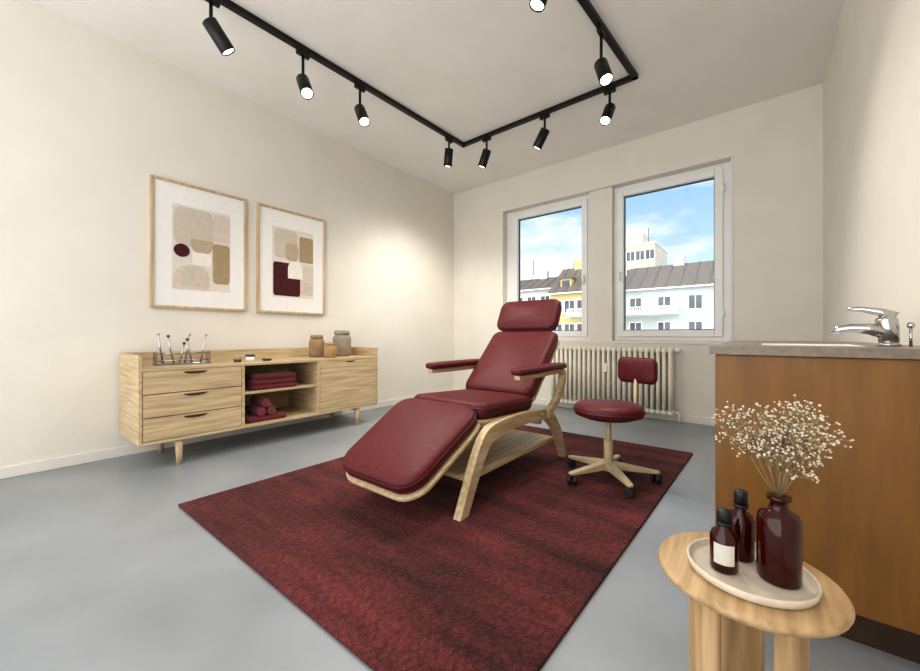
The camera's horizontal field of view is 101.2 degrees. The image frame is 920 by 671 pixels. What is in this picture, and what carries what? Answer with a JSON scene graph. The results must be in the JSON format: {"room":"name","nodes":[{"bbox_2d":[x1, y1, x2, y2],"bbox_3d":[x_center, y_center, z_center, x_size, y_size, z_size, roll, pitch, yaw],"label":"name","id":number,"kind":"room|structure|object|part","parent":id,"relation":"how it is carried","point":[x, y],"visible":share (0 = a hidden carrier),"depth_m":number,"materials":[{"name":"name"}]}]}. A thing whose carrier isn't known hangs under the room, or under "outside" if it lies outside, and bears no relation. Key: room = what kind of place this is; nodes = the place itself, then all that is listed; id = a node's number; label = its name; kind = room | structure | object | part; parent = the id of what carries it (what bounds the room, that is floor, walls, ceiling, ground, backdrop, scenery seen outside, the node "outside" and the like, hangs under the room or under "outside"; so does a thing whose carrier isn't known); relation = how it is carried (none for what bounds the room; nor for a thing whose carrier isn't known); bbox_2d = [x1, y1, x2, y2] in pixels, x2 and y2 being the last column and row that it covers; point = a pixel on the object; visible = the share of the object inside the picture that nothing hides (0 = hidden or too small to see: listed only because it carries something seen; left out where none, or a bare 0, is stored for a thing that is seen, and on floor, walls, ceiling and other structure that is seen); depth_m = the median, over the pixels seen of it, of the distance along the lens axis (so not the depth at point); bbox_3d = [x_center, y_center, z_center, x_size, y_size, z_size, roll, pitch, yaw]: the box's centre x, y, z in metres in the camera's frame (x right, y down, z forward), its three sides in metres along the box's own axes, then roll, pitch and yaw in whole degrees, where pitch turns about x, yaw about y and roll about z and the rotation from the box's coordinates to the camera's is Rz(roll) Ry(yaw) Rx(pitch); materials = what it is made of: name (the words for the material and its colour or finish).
{"room":"beauty treatment room","nodes":[
{"label":"beauty treatment room","id":0,"kind":"room"},
{"bbox_2d":[0,0,453,466],"bbox_3d":[-1.994,-0.660,3.786,0.200,3.160,5.830,0,0,39],"label":"wall","id":1,"kind":"structure","parent":0,"point":[87,115],"depth_m":2.94,"materials":[{"name":"paint"}]},
{"bbox_2d":[149,174,245,311],"bbox_3d":[-2.243,-0.752,3.284,0.034,1.055,0.715,0,0,39],"label":"framed picture","id":2,"kind":"object","parent":1,"relation":"attached to","point":[197,235],"visible":1,"depth_m":3.24,"materials":[{"name":"white paper"}]},
{"bbox_2d":[172,203,229,292],"bbox_3d":[-2.238,-0.743,3.287,0.001,0.705,0.435,0,0,39],"label":"art","id":3,"kind":"object","parent":2,"relation":"attached to","point":[200,235],"depth_m":3.27},
{"bbox_2d":[0,389,453,478],"bbox_3d":[-1.908,0.882,3.718,0.018,0.075,5.830,0,0,39],"label":"baseboard","id":4,"kind":"structure","parent":1,"relation":"attached to","point":[76,459],"depth_m":2.87,"materials":[{"name":"paint"}]},
{"bbox_2d":[256,202,324,314],"bbox_3d":[-1.733,-0.752,3.923,0.034,1.055,0.720,0,0,39],"label":"framed picture","id":5,"kind":"object","parent":1,"relation":"attached to","point":[290,246],"visible":1,"depth_m":3.88,"materials":[{"name":"white paper"}]},
{"bbox_2d":[272,225,312,298],"bbox_3d":[-1.728,-0.743,3.926,0.001,0.705,0.440,0,0,39],"label":"art","id":6,"kind":"object","parent":5,"relation":"attached to","point":[292,248],"depth_m":3.91},
{"bbox_2d":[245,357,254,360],"bbox_3d":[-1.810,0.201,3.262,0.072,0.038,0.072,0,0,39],"label":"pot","id":7,"kind":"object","parent":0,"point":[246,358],"depth_m":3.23,"materials":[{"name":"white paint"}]},
{"bbox_2d":[31,0,842,193],"bbox_3d":[-0.163,-2.340,2.517,4.645,0.200,6.130,0,0,39],"label":"ceiling","id":8,"kind":"structure","parent":0,"point":[471,69],"depth_m":3.08,"materials":[{"name":"paint"}]},
{"bbox_2d":[202,0,637,167],"bbox_3d":[-0.337,-2.006,2.506,2.038,0.465,3.542,0,0,39],"label":"track lighting","id":9,"kind":"object","parent":8,"relation":"hanging from","point":[603,71],"visible":1,"depth_m":3.05,"materials":[{"name":"black metal"}]},
{"bbox_3d":[-1.618,-2.093,2.456,0.022,0.140,0.022,0,0,39],"label":"stem","id":10,"kind":"part","parent":9,"relation":"part of","materials":[{"name":"black metal"}]},
{"bbox_3d":[-1.217,-2.068,2.929,0.022,0.190,0.022,0,0,39],"label":"stem","id":11,"kind":"part","parent":9,"relation":"part of","materials":[{"name":"black metal"}]},
{"bbox_3d":[-0.880,-2.073,3.326,0.022,0.180,0.022,0,0,39],"label":"stem","id":12,"kind":"part","parent":9,"relation":"part of","materials":[{"name":"black metal"}]},
{"bbox_3d":[1.016,-2.053,2.720,0.022,0.220,0.022,0,0,39],"label":"stem","id":13,"kind":"part","parent":9,"relation":"part of","materials":[{"name":"black metal"}]},
{"bbox_3d":[1.337,-2.093,3.373,0.022,0.140,0.022,0,0,39],"label":"stem","id":14,"kind":"part","parent":9,"relation":"part of","materials":[{"name":"black metal"}]},
{"bbox_2d":[0,403,919,670],"bbox_3d":[-0.163,0.995,2.517,4.645,0.150,6.130,0,0,39],"label":"floor","id":15,"kind":"structure","parent":0,"point":[102,568],"depth_m":1.43,"materials":[{"name":"grey concrete"}]},
{"bbox_2d":[119,347,377,464],"bbox_3d":[-1.724,0.525,3.453,0.577,0.790,1.995,0,0,39],"label":"sideboard","id":16,"kind":"object","parent":15,"relation":"on","point":[159,405],"visible":0.94,"depth_m":2.93,"materials":[{"name":"brown wood"}]},
{"bbox_3d":[-2.363,0.830,2.987,0.052,0.180,0.052,0,0,39],"label":"leg","id":17,"kind":"part","parent":16,"relation":"part of","materials":[{"name":"brown wood"}]},
{"bbox_3d":[-2.011,0.830,2.706,0.052,0.180,0.052,0,0,39],"label":"leg","id":18,"kind":"part","parent":16,"relation":"part of","materials":[{"name":"brown wood"}]},
{"bbox_2d":[152,332,210,365],"bbox_3d":[-2.138,0.097,2.916,0.120,0.246,0.350,0,0,39],"label":"stand","id":19,"kind":"object","parent":16,"relation":"on","point":[208,352],"visible":1,"depth_m":2.90,"materials":[{"name":"plastic"}]},
{"bbox_3d":[-2.122,0.190,2.903,0.008,0.008,0.330,0,0,39],"label":"rail","id":20,"kind":"part","parent":19,"relation":"part of","materials":[{"name":"silver metal"}]},
{"bbox_3d":[-2.138,0.135,2.916,0.010,0.010,0.330,0,0,39],"label":"rail","id":21,"kind":"part","parent":19,"relation":"part of","materials":[{"name":"silver metal"}]},
{"bbox_3d":[-2.140,0.480,2.932,0.516,0.474,0.614,0,0,39],"label":"drawer","id":22,"kind":"part","parent":16,"relation":"part of","materials":[{"name":"beige wood"}]},
{"bbox_3d":[-1.929,0.321,2.763,0.022,0.153,0.611,0,0,39],"label":"drawer","id":23,"kind":"part","parent":16,"relation":"part of","materials":[{"name":"brown wood"}]},
{"bbox_3d":[-1.929,0.480,2.763,0.022,0.153,0.611,0,0,39],"label":"drawer","id":24,"kind":"part","parent":16,"relation":"part of","materials":[{"name":"brown wood"}]},
{"bbox_3d":[-1.929,0.639,2.763,0.022,0.153,0.611,0,0,39],"label":"drawer","id":25,"kind":"part","parent":16,"relation":"part of","materials":[{"name":"brown wood"}]},
{"bbox_2d":[233,358,241,361],"bbox_3d":[-1.846,0.205,3.137,0.058,0.030,0.058,0,0,39],"label":"jar","id":26,"kind":"object","parent":16,"relation":"on","point":[234,359],"visible":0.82,"depth_m":3.12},
{"bbox_2d":[245,354,254,360],"bbox_3d":[-1.810,0.193,3.262,0.075,0.055,0.075,0,0,39],"label":"jar","id":27,"kind":"object","parent":16,"relation":"on","point":[250,357],"visible":0.97,"depth_m":3.23,"materials":[{"name":"white paint"}]},
{"bbox_2d":[245,396,285,422],"bbox_3d":[-1.714,0.624,3.268,0.262,0.188,0.320,0,0,39],"label":"folded towels","id":28,"kind":"object","parent":16,"relation":"on","point":[261,410],"visible":0.95,"depth_m":3.19,"materials":[{"name":"red fabric"}]},
{"bbox_2d":[245,371,296,390],"bbox_3d":[-1.675,0.390,3.318,0.262,0.130,0.380,0,0,39],"label":"folded towels","id":29,"kind":"object","parent":16,"relation":"on","point":[273,379],"visible":0.91,"depth_m":3.21,"materials":[{"name":"red fabric"}]},
{"bbox_2d":[245,381,316,394],"bbox_3d":[-1.740,0.465,3.440,0.532,0.020,0.633,0,0,39],"label":"shelf","id":30,"kind":"object","parent":16,"relation":"attached to","point":[300,384],"depth_m":3.37,"materials":[{"name":"brown wood"}]},
{"bbox_2d":[309,335,323,356],"bbox_3d":[-1.475,0.107,3.890,0.150,0.225,0.150,0,0,39],"label":"jar","id":31,"kind":"object","parent":16,"relation":"on","point":[316,342],"visible":0.95,"depth_m":3.83,"materials":[{"name":"brown ceramic"}]},
{"bbox_3d":[-1.475,0.013,3.890,0.129,0.036,0.129,0,0,39],"label":"lid","id":32,"kind":"part","parent":31,"relation":"part of","materials":[{"name":"brown ceramic"}]},
{"bbox_2d":[324,342,336,357],"bbox_3d":[-1.289,0.145,3.755,0.124,0.150,0.124,0,0,39],"label":"jar","id":33,"kind":"object","parent":16,"relation":"on","point":[330,350],"visible":1,"depth_m":3.71,"materials":[{"name":"brown ceramic"}]},
{"bbox_2d":[333,330,350,355],"bbox_3d":[-1.277,0.083,4.090,0.190,0.275,0.190,0,0,39],"label":"jar","id":34,"kind":"object","parent":16,"relation":"on","point":[342,339],"visible":0.94,"depth_m":4.02,"materials":[{"name":"beige ceramic"}]},
{"bbox_3d":[-1.277,-0.033,4.090,0.163,0.044,0.163,0,0,39],"label":"lid","id":35,"kind":"part","parent":34,"relation":"part of","materials":[{"name":"beige wood"}]},
{"bbox_3d":[-1.109,0.480,3.789,0.022,0.470,0.651,0,0,39],"label":"door","id":36,"kind":"part","parent":16,"relation":"part of","materials":[{"name":"brown wood"}]},
{"bbox_3d":[-1.063,0.830,3.894,0.052,0.180,0.052,0,0,39],"label":"leg","id":37,"kind":"part","parent":16,"relation":"part of","materials":[{"name":"brown wood"}]},
{"bbox_2d":[178,425,692,670],"bbox_3d":[0.142,0.913,2.479,2.039,0.014,2.766,0,0,39],"label":"area rug","id":38,"kind":"object","parent":15,"relation":"on","point":[410,585],"visible":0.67,"depth_m":1.59,"materials":[{"name":"red carpet"}]},
{"bbox_2d":[343,299,566,521],"bbox_3d":[0.101,0.304,2.531,0.810,1.202,1.756,0,0,39],"label":"chair","id":39,"kind":"object","parent":38,"relation":"on","point":[469,433],"visible":1,"depth_m":2.24,"materials":[{"name":"oak wood"},{"name":"dark red leather"}]},
{"bbox_2d":[343,398,476,493],"bbox_3d":[-0.289,0.571,2.099,0.642,0.341,0.594,0,0,39],"label":"cushion","id":40,"kind":"object","parent":39,"relation":"on","point":[418,441],"depth_m":1.97,"materials":[{"name":"red leather"}]},
{"bbox_2d":[414,389,531,418],"bbox_3d":[0.092,0.437,2.519,0.591,0.133,0.616,0,0,39],"label":"seat cushion","id":41,"kind":"object","parent":39,"relation":"on","point":[486,403],"depth_m":2.34,"materials":[{"name":"red leather"}]},
{"bbox_2d":[443,424,553,480],"bbox_3d":[0.125,0.752,2.561,0.620,0.025,1.040,0,0,39],"label":"shelf","id":42,"kind":"object","parent":39,"relation":"attached to","point":[513,444],"depth_m":2.43,"materials":[{"name":"brown wood"}]},
{"bbox_3d":[0.385,0.692,2.353,0.045,0.428,1.287,0,0,39],"label":"frame","id":43,"kind":"part","parent":39,"relation":"part of","materials":[{"name":"brown wood"}]},
{"bbox_2d":[466,331,557,397],"bbox_3d":[0.399,0.204,2.904,0.591,0.476,0.492,0,0,39],"label":"cushion","id":44,"kind":"object","parent":39,"relation":"on","point":[506,350],"depth_m":2.83,"materials":[{"name":"red leather"}]},
{"bbox_2d":[497,299,561,331],"bbox_3d":[0.569,-0.162,3.149,0.561,0.268,0.180,0,0,39],"label":"cushion","id":45,"kind":"object","parent":39,"relation":"on","point":[531,315],"depth_m":3.07,"materials":[{"name":"red leather"}]},
{"bbox_2d":[567,357,661,497],"bbox_3d":[0.963,0.527,2.440,0.588,0.756,0.634,0,0,39],"label":"stool","id":46,"kind":"object","parent":38,"relation":"on","point":[635,370],"visible":1,"depth_m":2.35,"materials":[{"name":"red leather"},{"name":"light wood"},{"name":"black plastic"}]},
{"bbox_3d":[0.840,0.822,2.524,0.052,0.052,0.265,0,0,-38],"label":"arm","id":47,"kind":"part","parent":46,"relation":"part of","materials":[{"name":"beige wood"}]},
{"bbox_3d":[0.788,0.822,2.340,0.265,0.052,0.052,0,0,-20],"label":"arm","id":48,"kind":"part","parent":46,"relation":"part of","materials":[{"name":"beige wood"}]},
{"bbox_3d":[0.941,0.514,2.397,0.340,0.012,0.340,0,0,39],"label":"seat plate","id":49,"kind":"part","parent":46,"relation":"part of","materials":[{"name":"beige plastic"}]},
{"bbox_2d":[574,399,644,421],"bbox_3d":[0.941,0.465,2.397,0.420,0.086,0.420,0,0,39],"label":"seat cushion","id":50,"kind":"object","parent":46,"relation":"on","point":[601,410],"depth_m":2.25,"materials":[{"name":"red leather"}]},
{"bbox_3d":[1.031,0.822,2.532,0.052,0.052,0.265,0,0,34],"label":"arm","id":51,"kind":"part","parent":46,"relation":"part of","materials":[{"name":"beige wood"}]},
{"bbox_3d":[0.948,0.822,2.234,0.052,0.052,0.265,0,0,-2],"label":"arm","id":52,"kind":"part","parent":46,"relation":"part of","materials":[{"name":"beige wood"}]},
{"bbox_3d":[1.097,0.822,2.353,0.265,0.052,0.052,0,0,16],"label":"arm","id":53,"kind":"part","parent":46,"relation":"part of","materials":[{"name":"beige wood"}]},
{"bbox_2d":[618,357,657,384],"bbox_3d":[1.204,0.237,2.573,0.056,0.176,0.286,0,0,-34],"label":"cushion","id":54,"kind":"object","parent":46,"relation":"on","point":[635,370],"depth_m":2.54,"materials":[{"name":"red leather"}]},
{"bbox_2d":[549,346,680,422],"bbox_3d":[1.734,0.524,4.428,1.487,0.791,0.174,0,0,39],"label":"radiator","id":55,"kind":"object","parent":15,"relation":"on","point":[591,372],"visible":0.66,"depth_m":4.35,"materials":[{"name":"metal"}]},
{"bbox_2d":[658,532,854,670],"bbox_3d":[0.630,0.720,0.838,0.340,0.400,0.340,0,0,39],"label":"side table","id":56,"kind":"object","parent":15,"relation":"on","point":[726,630],"visible":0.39,"depth_m":0.79,"materials":[{"name":"brown wood"}]},
{"bbox_3d":[0.545,0.732,0.843,0.036,0.376,0.085,0,0,4],"label":"leg","id":57,"kind":"part","parent":56,"relation":"part of","materials":[{"name":"brown wood"}]},
{"bbox_3d":[0.677,0.732,0.909,0.085,0.376,0.036,0,0,34],"label":"leg","id":58,"kind":"part","parent":56,"relation":"part of","materials":[{"name":"brown wood"}]},
{"bbox_2d":[687,537,822,609],"bbox_3d":[0.628,0.509,0.823,0.232,0.020,0.232,0,0,39],"label":"round tray","id":59,"kind":"object","parent":56,"relation":"on","point":[747,585],"visible":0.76,"depth_m":0.77,"materials":[{"name":"ceramic"}]},
{"bbox_2d":[710,507,738,574],"bbox_3d":[0.580,0.448,0.831,0.053,0.130,0.054,0,0,39],"label":"dropper bottle","id":60,"kind":"object","parent":59,"relation":"on","point":[724,542],"visible":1,"depth_m":0.81,"materials":[{"name":"red glass"}]},
{"bbox_2d":[730,488,754,562],"bbox_3d":[0.650,0.436,0.876,0.053,0.154,0.053,0,0,39],"label":"dropper bottle","id":61,"kind":"object","parent":59,"relation":"on","point":[743,523],"visible":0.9,"depth_m":0.85,"materials":[{"name":"red glass"}]},
{"bbox_2d":[756,491,802,589],"bbox_3d":[0.671,0.425,0.795,0.075,0.176,0.075,0,0,39],"label":"vase","id":62,"kind":"object","parent":59,"relation":"on","point":[779,531],"visible":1,"depth_m":0.77,"materials":[{"name":"red glass"}]},
{"bbox_2d":[711,394,853,497],"bbox_3d":[0.661,0.306,0.788,0.211,0.374,0.228,0,0,-24],"label":"dried flowers","id":63,"kind":"object","parent":62,"relation":"in","point":[793,437],"visible":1,"depth_m":0.77,"materials":[{"name":"beige plant"}]},
{"bbox_3d":[0.668,0.732,0.762,0.085,0.376,0.036,0,0,-26],"label":"leg","id":64,"kind":"part","parent":56,"relation":"part of","materials":[{"name":"brown wood"}]},
{"bbox_2d":[709,341,919,663],"bbox_3d":[1.605,0.477,1.785,0.567,0.885,1.648,0,0,39],"label":"cabinet","id":65,"kind":"object","parent":15,"relation":"on","point":[860,521],"depth_m":1.12,"materials":[{"name":"brown wood"}]},
{"bbox_2d":[762,343,859,345],"bbox_3d":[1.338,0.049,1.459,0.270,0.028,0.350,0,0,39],"label":"basin","id":66,"kind":"object","parent":65,"relation":"in","point":[762,343],"depth_m":1.54,"materials":[{"name":"white ceramic"}]},
{"bbox_2d":[709,341,919,358],"bbox_3d":[1.605,0.050,1.785,0.567,0.028,1.648,0,0,39],"label":"countertop","id":67,"kind":"structure","parent":65,"relation":"on","point":[865,350],"depth_m":1.19,"materials":[{"name":"stone"}]},
{"bbox_2d":[831,307,914,345],"bbox_3d":[1.425,-0.032,1.312,0.196,0.137,0.059,0,0,39],"label":"faucet","id":68,"kind":"object","parent":65,"relation":"on","point":[886,327],"visible":0.9,"depth_m":1.28,"materials":[{"name":"silver metal"}]},
{"bbox_3d":[1.407,-0.014,1.328,0.148,0.058,0.050,0,0,39],"label":"spout","id":69,"kind":"part","parent":68,"relation":"part of","materials":[{"name":"silver metal"}]},
{"bbox_3d":[1.428,-0.072,1.310,0.123,0.058,0.044,0,0,39],"label":"lever","id":70,"kind":"part","parent":68,"relation":"part of","materials":[{"name":"silver metal"}]},
{"bbox_3d":[1.482,-0.033,1.242,0.020,0.022,0.020,0,0,39],"label":"pop knob","id":71,"kind":"part","parent":68,"relation":"part of","materials":[{"name":"silver metal"}]},
{"bbox_3d":[1.482,0.006,1.242,0.008,0.060,0.008,0,0,39],"label":"pop rod","id":72,"kind":"part","parent":68,"relation":"part of","materials":[{"name":"silver metal"}]},
{"bbox_2d":[454,83,822,417],"bbox_3d":[1.655,-0.660,4.795,4.645,3.160,0.300,0,0,39],"label":"wall","id":73,"kind":"structure","parent":0,"point":[775,144],"depth_m":3.88,"materials":[{"name":"paint"}]},
{"bbox_2d":[507,195,588,339],"bbox_3d":[1.184,-0.860,5.155,1.230,1.840,0.105,0,0,39],"label":"window","id":74,"kind":"structure","parent":73,"relation":"in","point":[509,215],"depth_m":5.01,"materials":[{"name":"white paint"}]},
{"bbox_3d":[1.208,-0.858,5.130,1.080,1.745,0.095,0,0,39],"label":"sash","id":75,"kind":"part","parent":74,"relation":"part of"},
{"bbox_2d":[519,207,581,330],"bbox_3d":[1.218,-0.858,5.141,0.930,1.595,0.025,0,0,39],"label":"gasket","id":76,"kind":"object","parent":74,"relation":"attached to","point":[577,207],"visible":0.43,"depth_m":5.32,"materials":[{"name":"black plastic"}]},
{"bbox_2d":[454,389,714,425],"bbox_3d":[1.556,0.882,4.670,4.209,0.075,0.018,0,0,39],"label":"baseboard","id":77,"kind":"structure","parent":73,"relation":"attached to","point":[684,418],"depth_m":4.08,"materials":[{"name":"paint"}]},
{"bbox_2d":[502,154,732,340],"bbox_3d":[1.657,-0.855,4.597,2.706,1.890,0.008,0,0,39],"label":"trim","id":78,"kind":"structure","parent":73,"relation":"attached to","point":[731,156],"depth_m":3.92,"materials":[{"name":"paint"}]},
{"bbox_2d":[559,340,727,343],"bbox_3d":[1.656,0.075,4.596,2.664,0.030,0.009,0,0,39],"label":"window sill","id":79,"kind":"structure","parent":73,"relation":"attached to","point":[563,341],"depth_m":4.22,"materials":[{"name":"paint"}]},
{"bbox_2d":[614,161,730,340],"bbox_3d":[2.333,-0.860,4.237,1.160,1.840,0.105,0,0,39],"label":"window","id":80,"kind":"structure","parent":73,"relation":"in","point":[726,166],"depth_m":4.00,"materials":[{"name":"white paint"}]},
{"bbox_2d":[624,178,713,329],"bbox_3d":[2.328,-0.858,4.255,0.900,1.595,0.025,0,0,39],"label":"gasket","id":81,"kind":"object","parent":80,"relation":"attached to","point":[711,178],"visible":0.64,"depth_m":4.53,"materials":[{"name":"black plastic"}]},
{"bbox_3d":[2.319,-0.858,4.243,1.050,1.745,0.095,0,0,39],"label":"sash","id":82,"kind":"part","parent":80,"relation":"part of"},
{"bbox_2d":[823,0,919,345],"bbox_3d":[1.480,-0.660,1.013,0.200,3.160,5.830,0,0,39],"label":"wall","id":83,"kind":"structure","parent":0,"point":[871,83],"depth_m":1.87,"materials":[{"name":"paint"}]},
{"label":"outside","id":84,"kind":"structure","parent":0,"visible":0},
{"bbox_3d":[28.180,10.170,83.387,180.000,0.500,154.500,0,0,39],"label":"ground","id":85,"kind":"structure","parent":84,"visible":0},
{"bbox_2d":[520,271,557,300],"bbox_3d":[9.294,0.220,57.966,15.000,19.400,10.600,0,0,39],"label":"apartment building","id":86,"kind":"structure","parent":85,"relation":"on","point":[534,289],"depth_m":52.83,"materials":[{"name":"tile"}]},
{"bbox_2d":[527,260,573,279],"bbox_3d":[22.955,-2.880,77.642,15.200,25.600,10.200,0,0,39],"label":"apartment building","id":87,"kind":"structure","parent":85,"relation":"on","point":[569,265],"depth_m":75.72,"materials":[{"name":"tile"}]},
{"bbox_2d":[547,259,581,329],"bbox_3d":[16.721,-0.080,49.478,7.200,20.000,10.600,0,0,39],"label":"apartment building","id":88,"kind":"structure","parent":85,"relation":"on","point":[567,288],"depth_m":47.21,"materials":[{"name":"tile"}]},
{"bbox_2d":[626,228,667,274],"bbox_3d":[31.127,-4.180,66.000,7.500,28.200,10.200,0,0,39],"label":"apartment building","id":89,"kind":"structure","parent":85,"relation":"on","point":[640,253],"depth_m":61.68,"materials":[{"name":"tile"}]},
{"bbox_2d":[626,255,713,329],"bbox_3d":[30.784,0.070,42.730,22.000,19.700,11.600,0,0,39],"label":"apartment building","id":90,"kind":"structure","parent":85,"relation":"on","point":[679,295],"depth_m":43.13,"materials":[{"name":"tile"}]}
]}

